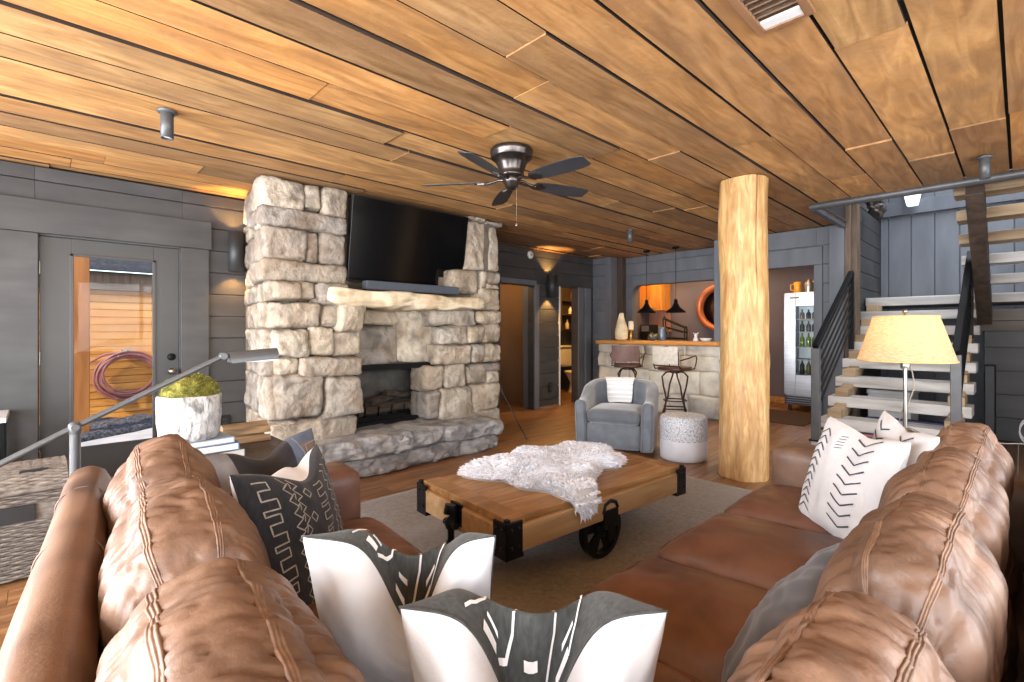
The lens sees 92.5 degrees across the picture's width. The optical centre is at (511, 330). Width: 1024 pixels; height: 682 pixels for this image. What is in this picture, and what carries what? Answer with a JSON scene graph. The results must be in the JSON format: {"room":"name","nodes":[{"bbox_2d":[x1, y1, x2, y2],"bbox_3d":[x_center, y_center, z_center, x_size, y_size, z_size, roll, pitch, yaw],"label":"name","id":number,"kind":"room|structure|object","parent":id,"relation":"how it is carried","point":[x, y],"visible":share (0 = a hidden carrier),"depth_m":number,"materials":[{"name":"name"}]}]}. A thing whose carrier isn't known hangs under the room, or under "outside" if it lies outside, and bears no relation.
{"room":"living room","nodes":[
{"label":"living room","id":0,"kind":"room"},
{"bbox_2d":[39,288,151,424],"bbox_3d":[-6.093,0.340,7.050,6.000,1.940,0.110,0,0,-44],"label":"wall","id":1,"kind":"structure","parent":0,"point":[119,320],"depth_m":7.26,"materials":[{"name":"wood"}]},
{"bbox_2d":[39,270,151,292],"bbox_3d":[-6.055,-0.725,7.011,6.000,0.270,0.200,0,0,-44],"label":"trim","id":2,"kind":"structure","parent":1,"relation":"attached to","point":[99,280],"depth_m":7.18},
{"bbox_2d":[90,349,151,400],"bbox_3d":[-5.696,0.639,7.213,0.894,0.764,0.205,0,0,-44],"label":"hose","id":3,"kind":"object","parent":1,"relation":"attached to","point":[98,377],"visible":0.77,"depth_m":7.08,"materials":[{"name":"rubber"}]},
{"bbox_2d":[39,238,151,273],"bbox_3d":[-6.384,-1.202,7.353,6.000,0.745,1.350,0,0,-44],"label":"roof porch","id":4,"kind":"structure","parent":0,"point":[95,263],"depth_m":7.18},
{"bbox_2d":[0,160,593,431],"bbox_3d":[-1.959,-0.025,5.784,10.200,2.590,0.150,0,0,-44],"label":"wall","id":5,"kind":"structure","parent":0,"point":[227,308],"depth_m":4.86,"materials":[{"name":"wood"}]},
{"bbox_2d":[0,194,211,461],"bbox_3d":[-3.495,0.113,4.273,1.490,2.315,0.195,0,0,-44],"label":"trim","id":6,"kind":"structure","parent":5,"relation":"attached to","point":[23,220],"depth_m":3.89,"materials":[{"name":"wood"}]},
{"bbox_2d":[38,236,178,476],"bbox_3d":[-3.443,0.247,4.241,0.946,2.025,0.123,0,0,-44],"label":"door","id":7,"kind":"structure","parent":5,"relation":"in","point":[56,263],"depth_m":4.06,"materials":[{"name":"grey paint"}]},
{"bbox_2d":[228,231,243,272],"bbox_3d":[-2.718,-0.775,4.821,0.136,0.390,0.182,0,0,-44],"label":"wall sconce","id":8,"kind":"object","parent":5,"relation":"attached to","point":[235,238],"visible":1,"depth_m":4.75,"materials":[{"name":"grey"}]},
{"bbox_2d":[499,277,538,409],"bbox_3d":[0.042,0.230,7.758,0.860,2.080,0.320,0,0,-44],"label":"trim","id":9,"kind":"structure","parent":5,"relation":"attached to","point":[502,279],"depth_m":7.94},
{"bbox_2d":[546,275,555,297],"bbox_3d":[0.647,-0.735,8.066,0.150,0.370,0.174,0,0,-44],"label":"wall sconce","id":10,"kind":"object","parent":5,"relation":"attached to","point":[551,279],"visible":1,"depth_m":7.99,"materials":[{"name":"grey"}]},
{"bbox_2d":[558,286,559,403],"bbox_3d":[0.761,0.255,8.395,0.030,2.030,0.160,0,0,-44],"label":"trim","id":11,"kind":"structure","parent":5,"relation":"attached to","point":[559,286],"depth_m":8.33,"materials":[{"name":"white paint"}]},
{"bbox_2d":[578,288,590,398],"bbox_3d":[1.299,0.250,8.787,0.340,2.040,0.040,0,0,-44],"label":"trim","id":12,"kind":"structure","parent":5,"relation":"attached to","point":[584,294],"depth_m":8.78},
{"bbox_2d":[0,0,1023,258],"bbox_3d":[0.512,-1.335,2.599,11.095,0.030,7.950,0,0,-44],"label":"ceiling","id":13,"kind":"structure","parent":0,"point":[665,105],"depth_m":2.79,"materials":[{"name":"brown wood"}]},
{"bbox_2d":[156,107,176,140],"bbox_3d":[-2.070,-1.238,2.941,0.104,0.165,0.104,0,0,-44],"label":"ceiling spotlight","id":14,"kind":"object","parent":13,"relation":"attached to","point":[167,115],"visible":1,"depth_m":2.91,"materials":[{"name":"grey metal"}]},
{"bbox_2d":[422,142,590,226],"bbox_3d":[0.032,-1.040,3.537,1.286,0.560,1.239,0,0,-44],"label":"ceiling fan","id":15,"kind":"object","parent":13,"relation":"hanging from","point":[511,159],"visible":1,"depth_m":3.47,"materials":[{"name":"brown metal"}]},
{"bbox_2d":[2,0,1012,250],"bbox_3d":[0.834,-1.405,2.954,10.300,0.230,8.100,0,0,-44],"label":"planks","id":16,"kind":"structure","parent":13,"relation":"attached to","point":[840,211],"depth_m":2.77,"materials":[{"name":"wood"}]},
{"bbox_2d":[637,250,655,312],"bbox_3d":[2.219,-0.810,8.077,0.300,1.020,0.300,0,0,-44],"label":"pendant lamp","id":17,"kind":"object","parent":13,"relation":"hanging from","point":[646,308],"visible":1,"depth_m":8.04,"materials":[{"name":"black"}]},
{"bbox_2d":[666,246,685,312],"bbox_3d":[2.576,-0.805,7.706,0.300,1.030,0.300,0,0,-44],"label":"pendant lamp","id":18,"kind":"object","parent":13,"relation":"hanging from","point":[675,308],"visible":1,"depth_m":7.66,"materials":[{"name":"black"}]},
{"bbox_2d":[726,0,815,35],"bbox_3d":[0.964,-1.317,1.897,0.580,0.019,0.225,0,0,-44],"label":"ceiling vent","id":19,"kind":"object","parent":13,"relation":"in","point":[804,8],"visible":1,"depth_m":2.03,"materials":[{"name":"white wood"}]},
{"bbox_2d":[976,155,993,179],"bbox_3d":[3.586,-1.238,3.716,0.104,0.165,0.104,0,0,-44],"label":"ceiling spotlight","id":20,"kind":"object","parent":13,"relation":"attached to","point":[985,160],"visible":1,"depth_m":3.69,"materials":[{"name":"grey metal"}]},
{"bbox_2d":[0,389,1023,649],"bbox_3d":[0.590,1.285,4.218,13.697,0.030,10.257,0,0,-44],"label":"floor","id":21,"kind":"structure","parent":0,"point":[550,426],"depth_m":5.16,"materials":[{"name":"brown wood"}]},
{"bbox_2d":[0,410,9,459],"bbox_3d":[-4.065,0.938,3.235,1.030,0.665,0.500,0,0,-44],"label":"console shelf","id":22,"kind":"object","parent":21,"relation":"on","point":[4,414],"visible":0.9,"depth_m":3.44,"materials":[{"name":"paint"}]},
{"bbox_2d":[0,455,68,583],"bbox_3d":[-2.966,1.002,2.475,1.096,0.515,0.676,0,0,-44],"label":"wicker basket","id":23,"kind":"object","parent":21,"relation":"on","point":[30,490],"visible":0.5,"depth_m":2.51,"materials":[{"name":"grey wicker"}]},
{"bbox_2d":[0,348,278,476],"bbox_3d":[-1.735,0.679,2.147,1.331,1.181,0.260,0,0,-44],"label":"reading lamp","id":24,"kind":"object","parent":21,"relation":"on","point":[74,429],"visible":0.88,"depth_m":2.14,"materials":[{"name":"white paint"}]},
{"bbox_2d":[240,436,282,459],"bbox_3d":[-1.576,0.973,2.675,0.720,0.595,0.800,0,0,-44],"label":"side table","id":25,"kind":"object","parent":21,"relation":"on","point":[258,450],"visible":0.09,"depth_m":2.84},
{"bbox_2d":[207,446,245,455],"bbox_3d":[-1.648,0.651,2.577,0.270,0.045,0.360,0,0,37],"label":"book","id":26,"kind":"object","parent":25,"relation":"on","point":[242,451],"visible":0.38,"depth_m":2.62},
{"bbox_2d":[196,440,239,454],"bbox_3d":[-1.655,0.609,2.571,0.260,0.040,0.340,0,0,45],"label":"book","id":27,"kind":"object","parent":26,"relation":"on","point":[235,445],"visible":0.32,"depth_m":2.54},
{"bbox_2d":[190,432,234,447],"bbox_3d":[-1.656,0.573,2.556,0.240,0.030,0.300,0,0,40],"label":"book","id":28,"kind":"object","parent":27,"relation":"on","point":[221,438],"visible":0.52,"depth_m":2.54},
{"bbox_2d":[155,372,221,442],"bbox_3d":[-1.677,0.385,2.549,0.290,0.344,0.291,0,0,-23],"label":"planter","id":29,"kind":"object","parent":28,"relation":"on","point":[190,407],"visible":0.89,"depth_m":2.45,"materials":[{"name":"white ceramic"}]},
{"bbox_2d":[235,433,270,443],"bbox_3d":[-1.607,0.655,2.968,0.260,0.039,0.073,0,0,-40],"label":"stick","id":30,"kind":"object","parent":25,"relation":"on","point":[255,438],"visible":0.56,"depth_m":2.97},
{"bbox_2d":[223,425,270,435],"bbox_3d":[-1.628,0.610,3.003,0.260,0.039,0.073,0,0,-36],"label":"stick","id":31,"kind":"object","parent":30,"relation":"on","point":[259,429],"visible":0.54,"depth_m":2.99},
{"bbox_2d":[220,420,267,431],"bbox_3d":[-1.642,0.578,3.003,0.073,0.039,0.260,0,0,40],"label":"stick","id":32,"kind":"object","parent":31,"relation":"on","point":[245,425],"visible":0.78,"depth_m":2.98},
{"bbox_2d":[243,175,503,476],"bbox_3d":[-1.290,-0.024,5.197,2.787,2.620,1.623,0,0,-44],"label":"fireplace","id":33,"kind":"object","parent":21,"relation":"on","point":[383,382],"visible":0.9,"depth_m":4.47,"materials":[{"name":"stone"}]},
{"bbox_2d":[346,194,467,285],"bbox_3d":[-1.087,-0.885,5.153,1.380,0.806,0.297,0,0,-44],"label":"television","id":34,"kind":"object","parent":33,"relation":"attached to","point":[389,241],"visible":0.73,"depth_m":4.99,"materials":[{"name":"black plastic"}]},
{"bbox_2d":[362,280,458,295],"bbox_3d":[-0.995,-0.423,4.970,1.080,0.103,0.100,0,0,-44],"label":"soundbar","id":35,"kind":"object","parent":33,"relation":"on","point":[367,284],"visible":0.88,"depth_m":4.88,"materials":[{"name":"plastic"}]},
{"bbox_2d":[0,421,1023,681],"bbox_3d":[0.431,0.801,1.783,3.222,0.938,2.543,0,0,-38],"label":"sectional sofa","id":36,"kind":"object","parent":21,"relation":"on","point":[153,571],"visible":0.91,"depth_m":0.90,"materials":[{"name":"leather"}]},
{"bbox_2d":[102,434,221,538],"bbox_3d":[-1.088,0.610,1.563,0.340,0.555,0.623,0,0,-44],"label":"cushion","id":37,"kind":"object","parent":36,"relation":"on","point":[167,455],"depth_m":1.41,"materials":[{"name":"brown leather"}]},
{"bbox_2d":[98,475,270,654],"bbox_3d":[-0.725,0.612,1.105,0.338,0.546,0.618,0,0,-44],"label":"cushion","id":38,"kind":"object","parent":36,"relation":"on","point":[175,525],"depth_m":0.95,"materials":[{"name":"brown leather"}]},
{"bbox_2d":[95,557,365,681],"bbox_3d":[-0.359,0.606,0.644,0.333,0.542,0.619,0,0,-44],"label":"cushion","id":39,"kind":"object","parent":36,"relation":"on","point":[222,619],"depth_m":0.59,"materials":[{"name":"brown leather"}]},
{"bbox_2d":[205,428,314,496],"bbox_3d":[-0.925,0.625,1.884,0.208,0.404,0.512,0,0,30],"label":"throw pillow","id":40,"kind":"object","parent":36,"relation":"on","point":[289,453],"visible":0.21,"depth_m":1.87,"materials":[{"name":"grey fabric"}]},
{"bbox_2d":[229,444,344,605],"bbox_3d":[-0.670,0.655,1.567,0.212,0.526,0.538,0,0,3],"label":"throw pillow","id":41,"kind":"object","parent":36,"relation":"on","point":[286,505],"visible":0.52,"depth_m":1.43,"materials":[{"name":"black fabric"}]},
{"bbox_2d":[308,602,319,619],"bbox_3d":[-0.400,0.899,1.288,0.871,0.266,0.656,0,0,-44],"label":"seat cushion","id":42,"kind":"object","parent":36,"relation":"on","point":[312,606],"depth_m":1.38,"materials":[{"name":"leather"}]},
{"bbox_2d":[341,517,420,554],"bbox_3d":[-0.758,0.892,1.740,0.870,0.269,0.654,0,0,-44],"label":"seat cushion","id":43,"kind":"object","parent":36,"relation":"on","point":[386,535],"depth_m":1.95,"materials":[{"name":"leather"}]},
{"bbox_2d":[301,529,495,681],"bbox_3d":[-0.218,0.610,1.014,0.373,0.436,0.241,0,0,0],"label":"throw pillow","id":44,"kind":"object","parent":36,"relation":"on","point":[360,583],"visible":0.62,"depth_m":0.93,"materials":[{"name":"grey fabric"}]},
{"bbox_2d":[398,588,667,681],"bbox_3d":[0.033,0.640,0.831,0.413,0.430,0.262,0,0,1],"label":"throw pillow","id":45,"kind":"object","parent":36,"relation":"on","point":[457,634],"visible":1,"depth_m":0.76,"materials":[{"name":"grey fabric"}]},
{"bbox_2d":[579,557,767,681],"bbox_3d":[0.662,0.894,1.331,0.534,0.262,0.992,0,0,-44],"label":"seat cushion","id":46,"kind":"object","parent":36,"relation":"on","point":[707,610],"depth_m":1.39,"materials":[{"name":"leather"}]},
{"bbox_2d":[653,661,697,681],"bbox_3d":[0.106,0.893,0.755,1.106,0.262,1.043,0,0,-44],"label":"seat cushion","id":47,"kind":"object","parent":36,"relation":"on","point":[666,671],"depth_m":1.16,"materials":[{"name":"leather"}]},
{"bbox_2d":[721,543,839,681],"bbox_3d":[0.677,0.705,1.185,0.530,0.302,0.232,0,0,-44],"label":"throw pillow","id":48,"kind":"object","parent":36,"relation":"on","point":[795,591],"visible":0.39,"depth_m":1.11,"materials":[{"name":"grey fabric"}]},
{"bbox_2d":[657,513,1018,681],"bbox_3d":[1.070,0.895,1.723,0.630,0.262,0.993,0,0,-44],"label":"seat cushion","id":49,"kind":"object","parent":36,"relation":"on","point":[740,547],"depth_m":1.76,"materials":[{"name":"leather"}]},
{"bbox_2d":[727,591,955,681],"bbox_3d":[0.350,0.606,0.562,0.640,0.546,0.296,0,0,-44],"label":"cushion","id":50,"kind":"object","parent":36,"relation":"on","point":[842,636],"depth_m":0.56,"materials":[{"name":"beige leather"}]},
{"bbox_2d":[799,416,910,538],"bbox_3d":[1.337,0.605,1.955,0.202,0.453,0.469,0,0,1],"label":"throw pillow","id":51,"kind":"object","parent":36,"relation":"on","point":[849,471],"visible":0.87,"depth_m":1.88,"materials":[{"name":"white fabric"}]},
{"bbox_2d":[726,484,1022,602],"bbox_3d":[1.499,0.897,2.131,0.607,0.267,0.999,0,0,-44],"label":"seat cushion","id":52,"kind":"object","parent":36,"relation":"on","point":[778,503],"depth_m":2.14,"materials":[{"name":"leather"}]},
{"bbox_2d":[872,410,939,466],"bbox_3d":[1.507,0.580,1.952,0.157,0.472,0.466,0,0,17],"label":"throw pillow","id":53,"kind":"object","parent":36,"relation":"on","point":[888,427],"visible":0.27,"depth_m":1.88,"materials":[{"name":"white fabric"}]},
{"bbox_2d":[812,491,1007,681],"bbox_3d":[0.786,0.613,0.984,0.650,0.537,0.294,0,0,-44],"label":"cushion","id":54,"kind":"object","parent":36,"relation":"on","point":[920,555],"depth_m":0.83,"materials":[{"name":"beige leather"}]},
{"bbox_2d":[878,446,1009,575],"bbox_3d":[1.233,0.611,1.414,0.633,0.546,0.286,0,0,-44],"label":"cushion","id":55,"kind":"object","parent":36,"relation":"on","point":[954,474],"depth_m":1.27,"materials":[{"name":"beige leather"}]},
{"bbox_2d":[916,421,1014,511],"bbox_3d":[1.679,0.611,1.844,0.646,0.541,0.295,0,0,-44],"label":"cushion","id":56,"kind":"object","parent":36,"relation":"on","point":[978,439],"depth_m":1.72,"materials":[{"name":"beige leather"}]},
{"bbox_2d":[360,476,752,613],"bbox_3d":[0.357,1.261,3.349,2.920,0.017,2.370,0,0,-44],"label":"area rug","id":57,"kind":"object","parent":21,"relation":"on","point":[551,575],"visible":0.25,"depth_m":2.91,"materials":[{"name":"carpet"}]},
{"bbox_2d":[417,450,685,562],"bbox_3d":[0.260,1.056,2.974,1.564,0.394,0.844,0,0,-40],"label":"coffee table","id":58,"kind":"object","parent":57,"relation":"on","point":[520,520],"visible":0.65,"depth_m":2.62,"materials":[{"name":"brown wood"}]},
{"bbox_2d":[456,440,627,523],"bbox_3d":[0.332,0.854,3.108,0.927,0.239,1.160,0,0,35],"label":"sheepskin","id":59,"kind":"object","parent":58,"relation":"on","point":[568,471],"visible":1,"depth_m":2.83,"materials":[{"name":"beige fur"}]},
{"bbox_2d":[560,345,570,391],"bbox_3d":[1.272,0.790,10.286,0.500,0.960,0.675,0,0,-44],"label":"toilet","id":60,"kind":"object","parent":21,"relation":"on","point":[565,350],"visible":0.41,"depth_m":10.31,"materials":[{"name":"white ceramic"}]},
{"bbox_2d":[575,378,658,452],"bbox_3d":[1.188,0.908,5.402,0.838,0.714,0.827,0,0,24],"label":"armchair","id":61,"kind":"object","parent":21,"relation":"on","point":[632,426],"visible":0.97,"depth_m":5.11,"materials":[{"name":"grey fabric"}]},
{"bbox_2d":[587,403,641,425],"bbox_3d":[1.148,0.894,5.308,0.569,0.200,0.612,0,0,24],"label":"seat cushion","id":62,"kind":"object","parent":61,"relation":"on","point":[598,414],"depth_m":5.09,"materials":[{"name":"grey fabric"}]},
{"bbox_2d":[602,377,638,402],"bbox_3d":[1.239,0.675,5.690,0.458,0.273,0.284,0,0,24],"label":"throw pillow","id":63,"kind":"object","parent":61,"relation":"on","point":[619,389],"visible":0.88,"depth_m":5.64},
{"bbox_2d":[610,346,644,377],"bbox_3d":[1.759,0.744,7.476,0.517,1.057,0.510,0,0,20],"label":"bar stool","id":64,"kind":"object","parent":21,"relation":"on","point":[619,353],"visible":0.8,"depth_m":7.27,"materials":[{"name":"leather"}]},
{"bbox_2d":[595,340,719,419],"bbox_3d":[2.458,0.714,7.878,0.811,1.116,2.168,0,0,-44],"label":"bar","id":65,"kind":"object","parent":21,"relation":"on","point":[703,386],"visible":0.59,"depth_m":7.32,"materials":[{"name":"stone"}]},
{"bbox_2d":[615,313,627,339],"bbox_3d":[1.861,-0.078,8.332,0.151,0.460,0.262,0,0,-44],"label":"vase","id":66,"kind":"object","parent":65,"relation":"on","point":[621,331],"visible":1,"depth_m":8.28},
{"bbox_2d":[640,325,657,339],"bbox_3d":[2.794,0.050,10.074,0.400,0.360,0.240,0,0,-44],"label":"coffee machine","id":67,"kind":"object","parent":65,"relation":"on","point":[645,330],"visible":0.71,"depth_m":10.01,"materials":[{"name":"black plastic"}]},
{"bbox_2d":[658,327,668,339],"bbox_3d":[2.447,0.042,7.970,0.130,0.220,0.166,0,0,-12],"label":"water pitcher","id":68,"kind":"object","parent":65,"relation":"on","point":[661,332],"visible":1,"depth_m":7.94,"materials":[{"name":"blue metal"}]},
{"bbox_2d":[663,316,687,340],"bbox_3d":[3.207,-0.036,9.646,0.128,0.532,0.474,0,0,-44],"label":"wine rack","id":69,"kind":"object","parent":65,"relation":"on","point":[665,319],"visible":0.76,"depth_m":9.60,"materials":[{"name":"black metal"}]},
{"bbox_2d":[652,347,697,412],"bbox_3d":[2.281,0.745,6.875,0.510,1.056,0.517,0,0,-38],"label":"bar stool","id":70,"kind":"object","parent":21,"relation":"on","point":[661,355],"visible":0.92,"depth_m":6.76,"materials":[{"name":"leather"}]},
{"bbox_2d":[660,412,707,462],"bbox_3d":[1.713,1.054,4.897,0.454,0.432,0.454,0,0,-44],"label":"pouf","id":71,"kind":"object","parent":21,"relation":"on","point":[683,435],"visible":1,"depth_m":4.71,"materials":[{"name":"white fabric"}]},
{"bbox_2d":[718,174,769,481],"bbox_3d":[2.036,-0.022,4.309,0.411,2.585,0.418,0,0,30],"label":"column","id":72,"kind":"structure","parent":21,"relation":"on","point":[744,394],"depth_m":4.14,"materials":[{"name":"wood"}]},
{"bbox_2d":[769,409,810,426],"bbox_3d":[3.992,1.265,7.244,1.200,0.010,0.900,0,0,-44],"label":"floor mat","id":73,"kind":"object","parent":21,"relation":"on","point":[775,416],"visible":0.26,"depth_m":7.14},
{"bbox_2d":[784,292,813,409],"bbox_3d":[4.872,0.330,7.841,0.705,1.880,0.740,0,0,-44],"label":"beverage fridge","id":74,"kind":"object","parent":21,"relation":"on","point":[797,386],"visible":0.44,"depth_m":7.80,"materials":[{"name":"metal"}]},
{"bbox_2d":[804,278,813,291],"bbox_3d":[4.732,-0.724,7.773,0.120,0.225,0.164,0,0,-44],"label":"cocktail shaker","id":75,"kind":"object","parent":74,"relation":"on","point":[808,284],"visible":0.8,"depth_m":7.75,"materials":[{"name":"metal"}]},
{"bbox_2d":[867,388,919,419],"bbox_3d":[4.777,0.995,6.133,0.630,0.550,0.450,0,0,-44],"label":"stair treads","id":76,"kind":"object","parent":21,"relation":"on","point":[889,393],"visible":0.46,"depth_m":5.94,"materials":[{"name":"grey paint"}]},
{"bbox_2d":[811,295,980,444],"bbox_3d":[4.304,0.459,5.365,2.921,1.797,1.140,0,0,-44],"label":"staircase","id":77,"kind":"structure","parent":21,"relation":"on","point":[844,398],"depth_m":5.12,"materials":[{"name":"wood"}]},
{"bbox_2d":[809,271,853,441],"bbox_3d":[3.505,0.182,5.317,1.525,1.795,0.100,0,0,-44],"label":"stair railing","id":78,"kind":"object","parent":77,"relation":"on","point":[848,283],"visible":0.95,"depth_m":5.11,"materials":[{"name":"metal"}]},
{"bbox_2d":[950,251,973,424],"bbox_3d":[4.288,0.113,4.648,1.725,1.935,0.100,0,0,-44],"label":"stair railing","id":79,"kind":"object","parent":77,"relation":"on","point":[964,327],"visible":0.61,"depth_m":4.41,"materials":[{"name":"metal"}]},
{"bbox_2d":[953,178,1023,324],"bbox_3d":[5.175,-0.807,4.523,2.070,1.470,1.540,0,0,-44],"label":"staircase","id":80,"kind":"structure","parent":77,"relation":"attached to","point":[976,215],"depth_m":4.76,"materials":[{"name":"wood"}]},
{"bbox_2d":[860,416,943,434],"bbox_3d":[4.251,1.100,5.273,0.210,0.306,0.888,0,0,-44],"label":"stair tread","id":81,"kind":"object","parent":21,"relation":"on","point":[908,420],"visible":0.09,"depth_m":5.22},
{"bbox_2d":[984,364,995,435],"bbox_3d":[5.475,0.830,5.611,0.288,0.880,0.090,0,0,-44],"label":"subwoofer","id":82,"kind":"object","parent":21,"relation":"on","point":[989,370],"visible":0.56,"depth_m":5.51,"materials":[{"name":"black plastic"}]},
{"bbox_2d":[985,369,993,432],"bbox_3d":[5.375,0.820,5.514,0.008,0.780,0.070,0,0,-44],"label":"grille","id":83,"kind":"object","parent":82,"relation":"attached to","point":[989,373],"depth_m":5.51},
{"bbox_3d":[2.224,0.970,2.780,0.660,0.600,0.720,0,0,-44],"label":"end table","id":84,"kind":"object","parent":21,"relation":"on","visible":0},
{"bbox_2d":[856,309,959,432],"bbox_3d":[2.211,0.271,2.736,0.453,0.792,0.477,0,0,-44],"label":"table lamp","id":85,"kind":"object","parent":84,"relation":"on","point":[906,340],"visible":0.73,"depth_m":2.61,"materials":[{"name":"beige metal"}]},
{"bbox_2d":[499,284,526,403],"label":"door","id":86,"kind":"structure","parent":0,"point":[511,296],"depth_m":8.73,"materials":[{"name":"beige paint"}]},
{"bbox_2d":[560,331,570,389],"bbox_3d":[0.709,-0.030,10.330,3.050,2.600,0.100,0,0,-44],"label":"wall","id":87,"kind":"structure","parent":0,"point":[565,336],"depth_m":10.68,"materials":[{"name":"stone"}]},
{"bbox_2d":[560,288,570,330],"bbox_3d":[1.247,-0.495,10.601,0.830,0.970,0.225,0,0,-44],"label":"wall shelf","id":88,"kind":"object","parent":87,"relation":"attached to","point":[565,302],"visible":0.25,"depth_m":10.62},
{"bbox_2d":[593,257,616,379],"bbox_3d":[1.698,-0.025,8.928,0.230,2.590,0.390,0,0,-44],"label":"wall pier","id":89,"kind":"object","parent":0,"point":[604,269],"visible":0.61,"depth_m":8.84,"materials":[{"name":"wood"}]},
{"bbox_2d":[626,248,713,339],"bbox_3d":[2.593,-0.025,8.430,0.150,2.590,2.350,0,0,-44],"label":"wall","id":90,"kind":"structure","parent":0,"point":[692,265],"depth_m":8.33,"materials":[{"name":"wood"}]},
{"bbox_2d":[637,266,880,396],"bbox_3d":[3.554,-0.080,8.348,2.300,2.700,4.100,0,0,-44],"label":"wall","id":91,"kind":"structure","parent":0,"point":[687,294],"depth_m":8.74,"materials":[{"name":"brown paint"}]},
{"bbox_2d":[617,257,625,321],"bbox_3d":[1.962,-0.025,8.863,0.120,2.590,0.150,0,0,-44],"label":"trim","id":92,"kind":"structure","parent":91,"relation":"attached to","point":[621,262],"depth_m":8.81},
{"bbox_2d":[640,284,670,310],"bbox_3d":[2.973,-0.750,10.149,0.400,0.660,0.500,0,0,-44],"label":"upper cabinet","id":93,"kind":"object","parent":91,"relation":"attached to","point":[658,296],"visible":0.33,"depth_m":9.99,"materials":[{"name":"orange wood"}]},
{"bbox_2d":[649,311,671,330],"bbox_3d":[3.404,0.425,9.578,0.590,1.690,1.920,0,0,-44],"label":"backsplash","id":94,"kind":"structure","parent":91,"relation":"attached to","point":[656,318],"depth_m":10.27,"materials":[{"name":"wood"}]},
{"bbox_2d":[696,285,713,330],"bbox_3d":[3.961,-0.440,9.324,0.140,0.910,0.910,0,0,-44],"label":"mirror","id":95,"kind":"object","parent":91,"relation":"attached to","point":[705,302],"visible":0.42,"depth_m":9.52,"materials":[{"name":"orange metal"}]},
{"bbox_2d":[704,292,713,323],"bbox_3d":[4.004,-0.440,9.365,0.010,0.690,0.690,0,0,-44],"label":"mirror glass","id":96,"kind":"object","parent":95,"relation":"attached to","point":[709,301],"depth_m":9.53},
{"bbox_2d":[770,396,793,404],"bbox_3d":[4.299,1.215,9.066,0.030,0.110,3.900,0,0,-44],"label":"baseboard","id":97,"kind":"structure","parent":91,"relation":"attached to","point":[774,399],"depth_m":8.64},
{"bbox_2d":[768,226,828,428],"bbox_3d":[3.595,-0.025,6.640,0.150,2.590,1.620,0,0,-44],"label":"wall","id":98,"kind":"structure","parent":0,"point":[813,237],"depth_m":6.24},
{"bbox_2d":[768,225,844,429],"bbox_3d":[3.551,-0.020,6.542,0.050,2.580,1.500,0,0,-44],"label":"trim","id":99,"kind":"structure","parent":98,"relation":"attached to","point":[808,256],"depth_m":6.09,"materials":[{"name":"wood"}]},
{"bbox_2d":[809,169,1023,227],"bbox_3d":[4.643,-1.305,4.498,1.311,0.090,3.040,0,0,-44],"label":"trim","id":100,"kind":"structure","parent":98,"relation":"attached to","point":[819,208],"depth_m":4.59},
{"bbox_2d":[860,203,880,416],"bbox_3d":[4.864,-1.230,6.771,2.000,5.000,0.090,0,0,-44],"label":"wall","id":101,"kind":"structure","parent":0,"point":[870,227],"depth_m":6.78,"materials":[{"name":"wood"}]},
{"bbox_2d":[844,204,859,416],"bbox_3d":[4.161,-0.430,6.074,0.220,3.400,0.220,0,0,-44],"label":"trim","id":102,"kind":"structure","parent":101,"relation":"attached to","point":[852,212],"depth_m":5.98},
{"bbox_2d":[865,200,886,219],"bbox_3d":[4.704,-1.640,6.349,0.352,0.379,0.233,0,0,-44],"label":"spotlight","id":103,"kind":"object","parent":101,"relation":"attached to","point":[877,209],"visible":0.64,"depth_m":6.27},
{"bbox_2d":[881,169,1023,423],"bbox_3d":[6.570,-1.230,6.297,0.200,5.000,2.960,0,0,-44],"label":"wall","id":104,"kind":"structure","parent":0,"point":[921,251],"depth_m":6.88,"materials":[{"name":"wood"}]},
{"bbox_2d":[904,194,920,206],"bbox_3d":[5.706,-1.890,6.978,0.140,0.220,0.240,0,0,-44],"label":"wall light","id":105,"kind":"object","parent":104,"relation":"attached to","point":[913,200],"visible":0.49,"depth_m":6.93,"materials":[{"name":"white glass"}]},
{"bbox_2d":[984,320,1023,442],"bbox_3d":[6.248,0.520,5.182,0.150,1.500,1.800,0,0,-44],"label":"wall","id":106,"kind":"structure","parent":0,"point":[1002,349],"depth_m":5.64,"materials":[{"name":"wood"}]},
{"bbox_2d":[866,295,1023,308],"bbox_3d":[6.103,-0.380,5.902,1.020,0.100,2.840,0,0,-44],"label":"landing","id":107,"kind":"object","parent":106,"relation":"on","point":[935,301],"visible":0.49,"depth_m":6.25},
{"bbox_2d":[977,309,1023,330],"bbox_3d":[6.088,-0.125,5.139,0.060,0.250,1.760,0,0,-44],"label":"trim","id":108,"kind":"structure","parent":106,"relation":"attached to","point":[1000,317],"depth_m":5.58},
{"bbox_3d":[3.223,-0.025,7.336,0.580,2.590,0.100,0,0,-44],"label":"wall","id":109,"kind":"structure","parent":0,"visible":0},
{"bbox_2d":[714,240,719,341],"bbox_3d":[3.010,-0.025,7.107,0.045,2.590,0.145,0,0,-44],"label":"trim","id":110,"kind":"structure","parent":109,"relation":"attached to","point":[716,254],"depth_m":7.12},
{"label":"outside","id":111,"kind":"structure","parent":0,"visible":0},
{"bbox_2d":[39,428,151,451],"bbox_3d":[-5.028,1.350,5.584,7.500,0.080,3.780,0,0,-44],"label":"ground porch","id":112,"kind":"structure","parent":111,"point":[147,433],"depth_m":5.97,"materials":[{"name":"concrete"}]},
{"bbox_2d":[74,256,89,432],"bbox_3d":[-5.276,-0.010,5.970,0.190,2.640,0.200,0,0,-44],"label":"porch post","id":113,"kind":"object","parent":112,"relation":"on","point":[81,264],"visible":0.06,"depth_m":5.92,"materials":[{"name":"wood"}]},
{"bbox_2d":[39,414,151,450],"bbox_3d":[-5.129,1.301,6.121,3.400,0.198,2.206,0,0,-44],"label":"gravel bed","id":114,"kind":"object","parent":112,"relation":"on","point":[105,427],"visible":0.24,"depth_m":6.41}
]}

